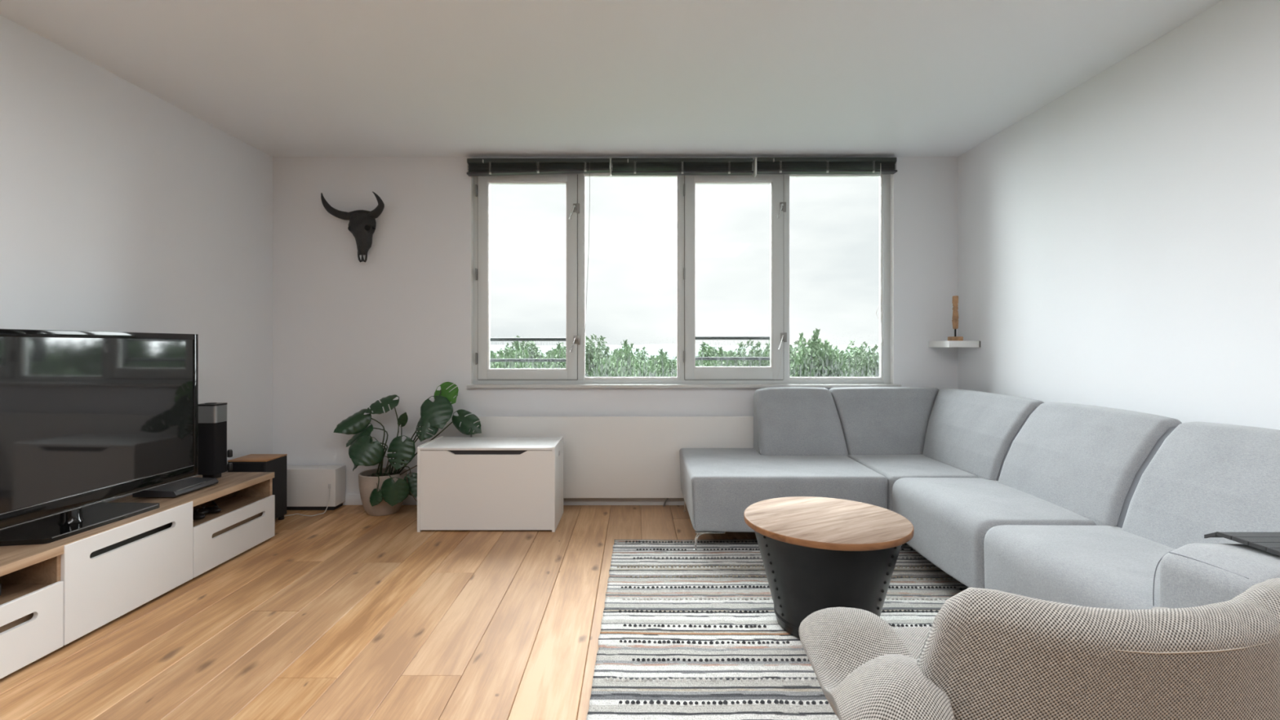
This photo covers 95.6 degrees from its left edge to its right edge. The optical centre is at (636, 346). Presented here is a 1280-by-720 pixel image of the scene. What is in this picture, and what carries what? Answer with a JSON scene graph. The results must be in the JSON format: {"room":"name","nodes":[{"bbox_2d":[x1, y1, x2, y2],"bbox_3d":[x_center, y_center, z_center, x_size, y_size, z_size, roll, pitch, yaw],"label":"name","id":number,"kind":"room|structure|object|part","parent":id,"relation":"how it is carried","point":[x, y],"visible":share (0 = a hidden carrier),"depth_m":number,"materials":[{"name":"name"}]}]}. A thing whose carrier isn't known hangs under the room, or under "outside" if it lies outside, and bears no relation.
{"room":"living room","nodes":[
{"label":"living room","id":0,"kind":"room"},
{"bbox_2d":[0,14,272,502],"bbox_3d":[-2.797,-0.119,1.135,0.160,2.598,6.390,0,0,0],"label":"wall","id":1,"kind":"structure","parent":0,"point":[123,209],"depth_m":3.13,"materials":[{"name":"white paint"}]},
{"bbox_2d":[0,505,756,719],"bbox_3d":[-0.159,1.240,1.215,5.116,0.120,6.230,0,0,0],"label":"floor","id":2,"kind":"structure","parent":0,"point":[345,612],"depth_m":2.40,"materials":[{"name":"brown wood"}]},
{"bbox_2d":[0,471,275,679],"bbox_3d":[-2.424,0.975,2.579,0.403,0.410,1.972,0,0,0],"label":"tv stand","id":3,"kind":"object","parent":2,"relation":"on","point":[54,594],"visible":0.91,"depth_m":2.50,"materials":[{"name":"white wood"}]},
{"bbox_2d":[0,584,49,604],"bbox_3d":[-2.420,0.926,1.922,0.360,0.017,0.634,0,0,0],"label":"shelf","id":4,"kind":"object","parent":3,"relation":"attached to","point":[9,593],"depth_m":2.18,"materials":[{"name":"white wood"}]},
{"bbox_3d":[-2.231,1.035,1.922,0.017,0.254,0.654,0,0,0],"label":"drawer","id":5,"kind":"part","parent":3,"relation":"part of","materials":[{"name":"white paint"}]},
{"bbox_2d":[0,328,198,546],"bbox_3d":[-2.452,0.351,2.461,0.316,0.838,1.330,0,0,3],"label":"television","id":6,"kind":"object","parent":3,"relation":"on","point":[88,419],"visible":1,"depth_m":2.53,"materials":[{"name":"black plastic"}]},
{"bbox_3d":[-2.390,0.662,2.459,0.004,0.059,1.322,0,0,2],"label":"bezel trim","id":7,"kind":"part","parent":6,"relation":"part of","materials":[{"name":"black plastic"}]},
{"bbox_3d":[-2.292,0.753,2.524,0.002,0.003,0.480,0,0,3],"label":"trim","id":8,"kind":"part","parent":6,"relation":"part of","materials":[{"name":"black plastic"}]},
{"bbox_3d":[-2.231,0.968,2.580,0.017,0.388,0.653,0,0,0],"label":"flap door","id":9,"kind":"part","parent":3,"relation":"part of","materials":[{"name":"white paint"}]},
{"bbox_3d":[-2.289,0.965,2.580,0.015,0.310,0.597,0,0,0],"label":"panel","id":10,"kind":"part","parent":3,"relation":"part of","materials":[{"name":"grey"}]},
{"bbox_2d":[132,476,218,497],"bbox_3d":[-2.449,0.749,3.095,0.221,0.044,0.300,0,0,0],"label":"game console","id":11,"kind":"object","parent":3,"relation":"on","point":[177,488],"visible":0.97,"depth_m":3.03,"materials":[{"name":"grey plastic"}]},
{"bbox_2d":[192,506,221,519],"bbox_3d":[-2.340,0.892,3.130,0.110,0.048,0.160,0,0,0],"label":"game controller","id":12,"kind":"object","parent":3,"relation":"on","point":[198,513],"visible":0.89,"depth_m":3.12,"materials":[{"name":"black plastic"}]},
{"bbox_2d":[198,402,232,478],"bbox_3d":[-2.484,0.550,3.414,0.140,0.441,0.122,0,0,0],"label":"speaker","id":13,"kind":"object","parent":3,"relation":"on","point":[213,453],"visible":0.85,"depth_m":3.36},
{"bbox_2d":[192,497,266,527],"bbox_3d":[-2.420,0.926,3.237,0.360,0.017,0.632,0,0,0],"label":"shelf","id":14,"kind":"object","parent":3,"relation":"attached to","point":[232,508],"depth_m":3.31,"materials":[{"name":"white wood"}]},
{"bbox_3d":[-2.231,1.036,3.237,0.017,0.252,0.652,0,0,0],"label":"drawer","id":15,"kind":"part","parent":3,"relation":"part of","materials":[{"name":"white paint"}]},
{"bbox_3d":[-2.433,0.985,3.555,0.383,0.361,0.020,0,0,0],"label":"panel","id":16,"kind":"part","parent":3,"relation":"part of","materials":[{"name":"brown wood"}]},
{"bbox_2d":[227,453,287,519],"bbox_3d":[-2.530,0.959,3.872,0.250,0.442,0.240,0,0,0],"label":"subwoofer","id":17,"kind":"object","parent":2,"relation":"on","point":[276,463],"visible":0.5,"depth_m":3.87,"materials":[{"name":"black wood"}]},
{"bbox_2d":[228,462,264,471],"bbox_3d":[-2.530,0.945,3.759,0.230,0.380,0.014,0,0,0],"label":"grille","id":18,"kind":"object","parent":17,"relation":"attached to","point":[237,467],"depth_m":3.75,"materials":[{"name":"black fabric"}]},
{"bbox_2d":[286,465,345,510],"bbox_3d":[-2.402,1.030,4.238,0.476,0.299,0.152,0,0,0],"label":"box","id":19,"kind":"object","parent":2,"relation":"on","point":[307,486],"visible":0.77,"depth_m":4.17,"materials":[{"name":"white plastic"}]},
{"bbox_2d":[284,485,329,516],"bbox_3d":[-2.342,1.089,4.052,0.346,0.182,0.096,0,0,-21],"label":"power cable","id":20,"kind":"object","parent":19,"relation":"attached to","point":[329,486],"visible":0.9,"depth_m":4.08,"materials":[{"name":"grey plastic"}]},
{"bbox_2d":[333,382,481,515],"bbox_3d":[-1.595,0.717,4.100,1.021,0.927,0.390,0,0,0],"label":"monstera","id":21,"kind":"object","parent":2,"relation":"on","point":[383,491],"visible":1,"depth_m":4.02,"materials":[{"name":"plant"}]},
{"bbox_3d":[-1.872,0.705,4.146,0.148,0.451,0.040,0,0,-8],"label":"stem","id":22,"kind":"part","parent":21,"relation":"part of","materials":[{"name":"green plant"}]},
{"bbox_3d":[-1.789,0.929,3.980,0.021,0.113,0.123,0,0,-40],"label":"stem","id":23,"kind":"part","parent":21,"relation":"part of","materials":[{"name":"green plant"}]},
{"bbox_3d":[-1.788,0.795,4.038,0.082,0.273,0.096,0,0,10],"label":"stem","id":24,"kind":"part","parent":21,"relation":"part of","materials":[{"name":"green plant"}]},
{"bbox_3d":[-1.825,0.795,4.087,0.143,0.274,0.054,0,0,-12],"label":"stem","id":25,"kind":"part","parent":21,"relation":"part of","materials":[{"name":"green plant"}]},
{"bbox_3d":[-1.853,0.751,4.137,0.159,0.358,0.015,0,0,0],"label":"stem","id":26,"kind":"part","parent":21,"relation":"part of","materials":[{"name":"green plant"}]},
{"bbox_3d":[-1.742,0.656,4.158,0.079,0.549,0.012,0,0,-5],"label":"stem","id":27,"kind":"part","parent":21,"relation":"part of","materials":[{"name":"green plant"}]},
{"bbox_3d":[-1.730,0.743,4.169,0.108,0.377,0.017,0,0,19],"label":"stem","id":28,"kind":"part","parent":21,"relation":"part of","materials":[{"name":"green plant"}]},
{"bbox_3d":[-1.585,0.713,4.084,0.317,0.441,0.043,0,0,17],"label":"stem","id":29,"kind":"part","parent":21,"relation":"part of","materials":[{"name":"green plant"}]},
{"bbox_3d":[-1.567,0.620,4.153,0.349,0.625,0.075,0,0,0],"label":"stem","id":30,"kind":"part","parent":21,"relation":"part of","materials":[{"name":"green plant"}]},
{"bbox_3d":[-1.492,0.710,4.120,0.482,0.448,0.015,0,0,8],"label":"stem","id":31,"kind":"part","parent":21,"relation":"part of","materials":[{"name":"green plant"}]},
{"bbox_2d":[417,435,563,532],"bbox_3d":[-0.959,0.908,3.910,0.876,0.543,0.440,0,0,0],"label":"chest","id":32,"kind":"object","parent":2,"relation":"on","point":[464,482],"visible":1,"depth_m":3.69,"materials":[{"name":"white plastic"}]},
{"bbox_3d":[-1.388,0.908,3.910,0.018,0.543,0.440,0,0,0],"label":"panel","id":33,"kind":"part","parent":32,"relation":"part of","materials":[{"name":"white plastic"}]},
{"bbox_3d":[-0.959,0.712,3.730,0.799,0.102,0.020,0,0,0],"label":"rail","id":34,"kind":"part","parent":32,"relation":"part of","materials":[{"name":"grey plastic"}]},
{"bbox_3d":[-0.959,0.651,3.909,0.839,0.017,0.434,0,0,0],"label":"lid","id":35,"kind":"part","parent":32,"relation":"part of","materials":[{"name":"white paint"}]},
{"bbox_3d":[-0.530,0.908,3.910,0.018,0.543,0.440,0,0,0],"label":"panel","id":36,"kind":"part","parent":32,"relation":"part of","materials":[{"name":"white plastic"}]},
{"bbox_2d":[586,539,968,719],"bbox_3d":[1.008,1.170,2.319,2.352,0.019,2.407,0,0,0],"label":"striped rug","id":37,"kind":"object","parent":2,"relation":"on","point":[686,633],"visible":0.41,"depth_m":2.36,"materials":[{"name":"white fabric"}]},
{"bbox_2d":[743,496,913,638],"bbox_3d":[0.797,0.943,2.451,0.696,0.447,0.696,0,0,0],"label":"table","id":38,"kind":"object","parent":37,"relation":"on","point":[817,553],"visible":0.9,"depth_m":2.26,"materials":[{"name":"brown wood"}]},
{"bbox_2d":[798,577,1279,719],"bbox_3d":[0.878,0.790,1.230,1.045,0.756,0.651,0,0,0],"label":"armchair","id":39,"kind":"object","parent":37,"relation":"on","point":[987,654],"visible":1,"depth_m":0.95,"materials":[{"name":"beige fabric"}]},
{"bbox_3d":[0.464,0.717,1.183,0.208,0.270,0.505,0,0,0],"label":"armrest","id":40,"kind":"part","parent":39,"relation":"part of","materials":[{"name":"beige fabric"}]},
{"bbox_2d":[893,626,931,659],"bbox_3d":[0.880,0.803,1.270,0.670,0.178,0.563,0,0,0],"label":"seat cushion","id":41,"kind":"object","parent":39,"relation":"on","point":[914,638],"depth_m":1.46,"materials":[{"name":"beige fabric"}]},
{"bbox_3d":[1.296,0.717,1.183,0.208,0.270,0.505,0,0,0],"label":"armrest","id":42,"kind":"part","parent":39,"relation":"part of","materials":[{"name":"beige fabric"}]},
{"bbox_2d":[679,386,1279,609],"bbox_3d":[1.313,0.733,2.803,2.024,0.894,2.898,0,0,0],"label":"sofa","id":43,"kind":"object","parent":2,"relation":"on","point":[1078,504],"visible":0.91,"depth_m":2.60,"materials":[{"name":"grey fabric"}]},
{"bbox_3d":[0.416,1.114,3.335,0.180,0.105,0.028,0,0,0],"label":"leg","id":44,"kind":"part","parent":43,"relation":"part of","materials":[{"name":"silver metal"}]},
{"bbox_3d":[0.871,0.897,3.758,1.123,0.325,0.952,0,0,0],"label":"chaise seat","id":45,"kind":"part","parent":43,"relation":"part of","materials":[{"name":"grey fabric"}]},
{"bbox_3d":[1.145,0.588,4.079,0.600,0.596,0.320,0,0,0],"label":"backrest","id":46,"kind":"part","parent":43,"relation":"part of","materials":[{"name":"grey fabric"}]},
{"bbox_3d":[1.807,0.588,4.079,0.830,0.596,0.320,0,0,0],"label":"backrest","id":47,"kind":"part","parent":43,"relation":"part of","materials":[{"name":"grey fabric"}]},
{"bbox_3d":[1.868,0.893,3.749,0.864,0.329,0.974,0,0,0],"label":"corner seat","id":48,"kind":"part","parent":43,"relation":"part of","materials":[{"name":"grey fabric"}]},
{"bbox_3d":[2.100,0.588,3.703,0.362,0.596,1.097,0,0,0],"label":"backrest","id":49,"kind":"part","parent":43,"relation":"part of","materials":[{"name":"grey fabric"}]},
{"bbox_2d":[892,477,1096,588],"bbox_3d":[1.863,0.886,2.846,0.897,0.336,0.857,0,0,0],"label":"seat cushion","id":50,"kind":"object","parent":43,"relation":"on","point":[951,518],"depth_m":2.68,"materials":[{"name":"grey fabric"}]},
{"bbox_2d":[983,524,1174,609],"bbox_3d":[1.863,0.887,2.007,0.897,0.335,0.814,0,0,0],"label":"seat cushion","id":51,"kind":"object","parent":43,"relation":"on","point":[1111,566],"depth_m":2.05,"materials":[{"name":"grey fabric"}]},
{"bbox_3d":[2.100,0.588,2.744,0.370,0.604,0.763,0,0,0],"label":"backrest","id":52,"kind":"part","parent":43,"relation":"part of","materials":[{"name":"grey fabric"}]},
{"bbox_3d":[2.100,0.588,1.865,0.370,0.604,0.930,0,0,0],"label":"backrest","id":53,"kind":"part","parent":43,"relation":"part of","materials":[{"name":"grey fabric"}]},
{"bbox_3d":[1.889,0.798,1.514,0.860,0.516,0.283,0,0,0],"label":"armrest","id":54,"kind":"part","parent":43,"relation":"part of","materials":[{"name":"grey fabric"}]},
{"bbox_2d":[1204,531,1279,555],"bbox_3d":[1.797,0.535,1.532,0.336,0.030,0.265,0,0,0],"label":"tray","id":55,"kind":"object","parent":43,"relation":"on","point":[1269,542],"visible":1,"depth_m":1.58,"materials":[{"name":"grey"}]},
{"bbox_2d":[358,466,407,515],"bbox_3d":[-1.806,1.036,4.135,0.322,0.288,0.322,0,0,0],"label":"pot","id":56,"kind":"object","parent":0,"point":[367,479],"depth_m":4.02,"materials":[{"name":"ceramic"}]},
{"bbox_2d":[0,0,1222,156],"bbox_3d":[-0.159,-1.478,1.200,5.436,0.120,6.520,0,0,0],"label":"ceiling","id":57,"kind":"structure","parent":0,"point":[281,77],"depth_m":2.93,"materials":[{"name":"white paint"}]},
{"bbox_2d":[272,156,958,493],"bbox_3d":[-0.159,-0.119,4.395,5.436,2.598,0.130,0,0,0],"label":"wall","id":58,"kind":"structure","parent":0,"point":[349,335],"depth_m":4.33,"materials":[{"name":"white paint"}]},
{"bbox_2d":[320,191,384,262],"bbox_3d":[-2.068,-0.873,4.263,0.456,0.508,0.135,0,0,0],"label":"skull","id":59,"kind":"object","parent":58,"relation":"attached to","point":[362,224],"visible":1,"depth_m":4.22,"materials":[{"name":"black plastic"}]},
{"bbox_2d":[342,493,684,505],"bbox_3d":[-0.159,1.139,4.322,5.092,0.082,0.016,0,0,0],"label":"baseboard","id":60,"kind":"structure","parent":58,"relation":"attached to","point":[566,501],"depth_m":4.31,"materials":[{"name":"grey paint"}]},
{"bbox_2d":[470,416,753,506],"bbox_3d":[0.334,0.845,4.287,3.131,0.667,0.084,0,0,0],"label":"radiator","id":61,"kind":"object","parent":58,"relation":"attached to","point":[604,456],"visible":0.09,"depth_m":4.25,"materials":[{"name":"white metal"}]},
{"bbox_2d":[466,167,901,387],"bbox_3d":[0.350,-0.525,4.428,3.210,1.660,0.291,0,0,0],"label":"window","id":62,"kind":"structure","parent":58,"relation":"in","point":[688,375],"depth_m":4.37,"materials":[{"name":"white paint"}]},
{"bbox_3d":[-0.824,-0.527,4.404,0.749,1.550,0.062,0,0,0],"label":"casement sash","id":63,"kind":"part","parent":62,"relation":"part of","materials":[{"name":"white paint"}]},
{"bbox_3d":[-0.819,0.025,4.516,0.825,0.225,0.116,0,0,0],"label":"balcony railing","id":64,"kind":"part","parent":62,"relation":"part of","materials":[{"name":"grey metal"}]},
{"bbox_3d":[-0.819,0.107,4.560,0.801,0.025,0.026,0,0,0],"label":"rail","id":65,"kind":"part","parent":62,"relation":"part of","materials":[{"name":"black metal"}]},
{"bbox_3d":[-0.819,-0.058,4.560,0.801,0.027,0.028,0,0,0],"label":"rail","id":66,"kind":"part","parent":62,"relation":"part of","materials":[{"name":"black metal"}]},
{"bbox_2d":[466,157,611,345],"bbox_3d":[-0.718,-0.692,4.282,1.058,1.384,0.077,0,0,0],"label":"blind","id":67,"kind":"object","parent":62,"relation":"attached to","point":[477,166],"visible":1,"depth_m":4.26,"materials":[{"name":"grey"}]},
{"bbox_3d":[-0.722,-1.287,4.284,1.049,0.041,0.063,0,0,0],"label":"rail","id":68,"kind":"part","parent":67,"relation":"part of","materials":[{"name":"grey plastic"}]},
{"bbox_3d":[-0.362,-0.676,4.265,0.056,1.352,0.009,0,0,41],"label":"pull cord","id":69,"kind":"part","parent":67,"relation":"part of","materials":[{"name":"grey plastic"}]},
{"bbox_3d":[-0.482,-1.005,4.349,0.048,0.111,0.040,0,0,0],"label":"handle lever","id":70,"kind":"part","parent":62,"relation":"part of","materials":[{"name":"silver metal"}]},
{"bbox_3d":[-0.477,-0.012,4.349,0.048,0.111,0.040,0,0,0],"label":"handle lever","id":71,"kind":"part","parent":62,"relation":"part of","materials":[{"name":"silver metal"}]},
{"bbox_3d":[-0.455,-1.043,4.368,0.048,0.072,0.034,0,0,0],"label":"handle","id":72,"kind":"part","parent":62,"relation":"part of","materials":[{"name":"grey metal"}]},
{"bbox_3d":[-0.450,-0.050,4.368,0.048,0.072,0.034,0,0,0],"label":"handle","id":73,"kind":"part","parent":62,"relation":"part of","materials":[{"name":"grey metal"}]},
{"bbox_3d":[0.350,0.293,4.335,3.210,0.024,0.103,0,0,0],"label":"sill","id":74,"kind":"part","parent":62,"relation":"part of","materials":[{"name":"grey paint"}]},
{"bbox_2d":[611,157,782,382],"bbox_3d":[0.451,-0.558,4.295,1.269,1.656,0.103,0,0,0],"label":"blind","id":75,"kind":"object","parent":62,"relation":"attached to","point":[620,166],"visible":1,"depth_m":4.26,"materials":[{"name":"grey fabric"}]},
{"bbox_3d":[0.336,-1.282,4.284,1.039,0.012,0.063,0,0,0],"label":"rail","id":76,"kind":"part","parent":75,"relation":"part of","materials":[{"name":"grey plastic"}]},
{"bbox_3d":[0.733,0.013,4.516,0.836,0.222,0.116,0,0,0],"label":"balcony railing","id":77,"kind":"part","parent":62,"relation":"part of","materials":[{"name":"grey metal"}]},
{"bbox_3d":[0.733,0.094,4.560,0.812,0.025,0.026,0,0,0],"label":"rail","id":78,"kind":"part","parent":62,"relation":"part of","materials":[{"name":"black metal"}]},
{"bbox_3d":[0.733,-0.068,4.560,0.812,0.027,0.028,0,0,0],"label":"rail","id":79,"kind":"part","parent":62,"relation":"part of","materials":[{"name":"grey metal"}]},
{"bbox_3d":[0.736,-0.527,4.404,0.744,1.550,0.062,0,0,0],"label":"casement sash","id":80,"kind":"part","parent":62,"relation":"part of","materials":[{"name":"white paint"}]},
{"bbox_3d":[1.075,-1.015,4.349,0.048,0.111,0.040,0,0,0],"label":"handle lever","id":81,"kind":"part","parent":62,"relation":"part of","materials":[{"name":"silver metal"}]},
{"bbox_3d":[1.081,-0.032,4.349,0.048,0.111,0.040,0,0,0],"label":"handle lever","id":82,"kind":"part","parent":62,"relation":"part of","materials":[{"name":"silver metal"}]},
{"bbox_3d":[1.103,-1.053,4.368,0.048,0.072,0.034,0,0,0],"label":"handle","id":83,"kind":"part","parent":62,"relation":"part of","materials":[{"name":"grey metal"}]},
{"bbox_3d":[1.108,-0.071,4.368,0.048,0.072,0.034,0,0,0],"label":"handle","id":84,"kind":"part","parent":62,"relation":"part of","materials":[{"name":"grey metal"}]},
{"bbox_2d":[756,157,897,342],"bbox_3d":[1.399,-0.710,4.280,1.024,1.361,0.075,0,0,0],"label":"blind","id":85,"kind":"object","parent":62,"relation":"attached to","point":[880,166],"visible":0.99,"depth_m":4.26,"materials":[{"name":"grey"}]},
{"bbox_3d":[1.399,-1.289,4.284,1.024,0.012,0.063,0,0,0],"label":"rail","id":86,"kind":"part","parent":85,"relation":"part of","materials":[{"name":"grey plastic"}]},
{"bbox_3d":[1.780,-0.700,4.250,0.055,1.283,0.017,0,0,-15],"label":"pull cord","id":87,"kind":"part","parent":85,"relation":"part of","materials":[{"name":"grey plastic"}]},
{"bbox_2d":[958,0,1279,429],"bbox_3d":[2.479,-0.119,1.135,0.160,2.598,6.390,0,0,0],"label":"wall","id":88,"kind":"structure","parent":0,"point":[1119,239],"depth_m":2.73,"materials":[{"name":"white paint"}]},
{"bbox_2d":[928,340,980,346],"bbox_3d":[2.289,-0.018,4.186,0.218,0.046,0.285,0,0,0],"label":"corner shelf","id":89,"kind":"object","parent":88,"relation":"attached to","point":[945,343],"visible":1,"depth_m":4.05,"materials":[{"name":"white paint"}]},
{"bbox_2d":[947,295,963,340],"bbox_3d":[2.280,-0.202,4.150,0.074,0.321,0.074,0,0,0],"label":"sculpture","id":90,"kind":"object","parent":89,"relation":"on","point":[955,299],"visible":0.95,"depth_m":4.13,"materials":[{"name":"brown wood"}]},
{"label":"outside","id":91,"kind":"structure","parent":0,"visible":0},
{"bbox_3d":[0.000,10.430,203.000,320.000,0.500,394.000,0,0,0],"label":"ground","id":92,"kind":"structure","parent":91,"visible":0},
{"bbox_2d":[489,347,511,368],"bbox_3d":[-7.520,4.949,31.084,4.531,10.469,5.594,0,0,-38],"label":"broadleaf tree","id":93,"kind":"object","parent":92,"relation":"on","point":[491,353],"visible":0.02,"depth_m":30.70,"materials":[{"name":"green plant"}]},
{"bbox_2d":[491,341,533,368],"bbox_3d":[-4.185,4.983,19.116,2.777,10.402,2.346,0,0,-38],"label":"broadleaf tree","id":94,"kind":"object","parent":92,"relation":"on","point":[518,352],"visible":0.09,"depth_m":19.25,"materials":[{"name":"green plant"}]},
{"bbox_2d":[494,335,545,367],"bbox_3d":[-7.845,4.711,39.046,4.254,10.946,5.643,0,0,27],"label":"broadleaf tree","id":95,"kind":"object","parent":92,"relation":"on","point":[533,350],"visible":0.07,"depth_m":38.65,"materials":[{"name":"green plant"}]},
{"bbox_2d":[524,342,565,368],"bbox_3d":[-3.838,5.008,24.613,3.581,10.353,3.024,0,0,-10],"label":"broadleaf tree","id":96,"kind":"object","parent":92,"relation":"on","point":[540,365],"visible":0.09,"depth_m":24.55,"materials":[{"name":"green plant"}]},
{"bbox_2d":[540,342,565,364],"bbox_3d":[-5.914,4.867,49.088,7.979,10.635,6.544,0,0,-13],"label":"broadleaf tree","id":97,"kind":"object","parent":92,"relation":"on","point":[556,349],"visible":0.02,"depth_m":48.57,"materials":[{"name":"green plant"}]},
{"bbox_2d":[585,333,613,377],"bbox_3d":[-2.336,4.736,31.062,4.486,10.897,3.382,0,0,40],"label":"broadleaf tree","id":98,"kind":"object","parent":92,"relation":"on","point":[588,353],"visible":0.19,"depth_m":30.42,"materials":[{"name":"green plant"}]},
{"bbox_2d":[588,338,638,377],"bbox_3d":[-0.763,4.961,19.080,2.777,10.446,2.346,0,0,-5],"label":"broadleaf tree","id":99,"kind":"object","parent":92,"relation":"on","point":[613,368],"visible":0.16,"depth_m":18.84,"materials":[{"name":"green plant"}]},
{"bbox_2d":[605,341,662,377],"bbox_3d":[-0.548,4.913,39.111,6.334,10.543,5.130,0,0,-14],"label":"broadleaf tree","id":100,"kind":"object","parent":92,"relation":"on","point":[638,357],"visible":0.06,"depth_m":39.23,"materials":[{"name":"green plant"}]},
{"bbox_2d":[632,348,671,377],"bbox_3d":[0.586,5.120,24.575,3.044,10.128,2.571,0,0,2],"label":"broadleaf tree","id":101,"kind":"object","parent":92,"relation":"on","point":[655,368],"visible":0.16,"depth_m":24.35,"materials":[{"name":"green plant"}]},
{"bbox_2d":[646,350,676,377],"bbox_3d":[2.768,5.205,49.070,8.403,9.958,6.908,0,0,24],"label":"broadleaf tree","id":102,"kind":"object","parent":92,"relation":"on","point":[673,362],"visible":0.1,"depth_m":48.90,"materials":[{"name":"green plant"}]},
{"bbox_2d":[671,348,714,377],"bbox_3d":[3.463,5.145,30.932,5.315,10.077,4.304,0,0,-37],"label":"broadleaf tree","id":103,"kind":"object","parent":92,"relation":"on","point":[705,362],"visible":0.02,"depth_m":31.00,"materials":[{"name":"green plant"}]},
{"bbox_2d":[695,346,733,366],"bbox_3d":[2.516,5.081,19.097,2.777,10.206,2.346,0,0,-17],"label":"broadleaf tree","id":104,"kind":"object","parent":92,"relation":"on","point":[721,362],"visible":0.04,"depth_m":19.21,"materials":[{"name":"green plant"}]},
{"bbox_2d":[695,341,742,366],"bbox_3d":[5.629,4.913,39.025,5.701,10.543,4.814,0,0,43],"label":"broadleaf tree","id":105,"kind":"object","parent":92,"relation":"on","point":[709,351],"visible":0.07,"depth_m":38.80,"materials":[{"name":"green plant"}]},
{"bbox_2d":[727,339,769,366],"bbox_3d":[4.816,4.923,24.459,2.940,10.522,3.900,0,0,-36],"label":"broadleaf tree","id":106,"kind":"object","parent":92,"relation":"on","point":[758,353],"visible":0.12,"depth_m":24.37,"materials":[{"name":"green plant"}]},
{"bbox_2d":[755,341,795,366],"bbox_3d":[11.592,4.698,48.925,7.979,10.973,6.544,0,0,-45],"label":"broadleaf tree","id":107,"kind":"object","parent":92,"relation":"on","point":[766,344],"visible":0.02,"depth_m":48.56,"materials":[{"name":"green plant"}]},
{"bbox_2d":[789,340,807,376],"bbox_3d":[8.660,4.878,30.999,3.043,10.612,4.037,0,0,1],"label":"broadleaf tree","id":108,"kind":"object","parent":92,"relation":"on","point":[796,348],"visible":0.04,"depth_m":30.62,"materials":[{"name":"green plant"}]},
{"bbox_2d":[789,328,851,377],"bbox_3d":[5.931,4.797,18.873,3.194,10.774,2.697,0,0,-30],"label":"broadleaf tree","id":109,"kind":"object","parent":92,"relation":"on","point":[818,362],"visible":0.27,"depth_m":18.43,"materials":[{"name":"green plant"}]},
{"bbox_2d":[828,339,876,377],"bbox_3d":[14.042,4.823,38.863,7.038,10.722,5.700,0,0,8],"label":"broadleaf tree","id":110,"kind":"object","parent":92,"relation":"on","point":[846,356],"visible":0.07,"depth_m":38.30,"materials":[{"name":"green plant"}]},
{"bbox_2d":[840,341,879,377],"bbox_3d":[9.762,4.979,24.551,3.545,10.409,2.672,0,0,-36],"label":"broadleaf tree","id":111,"kind":"object","parent":92,"relation":"on","point":[871,361],"visible":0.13,"depth_m":24.29,"materials":[{"name":"green plant"}]},
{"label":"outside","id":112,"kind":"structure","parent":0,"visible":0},
{"bbox_2d":[489,343,879,364],"bbox_3d":[0.000,4.190,380.000,660.000,12.780,100.000,0,0,0],"label":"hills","id":113,"kind":"structure","parent":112,"point":[652,349],"depth_m":342.71,"materials":[{"name":"green plant"}]}
]}

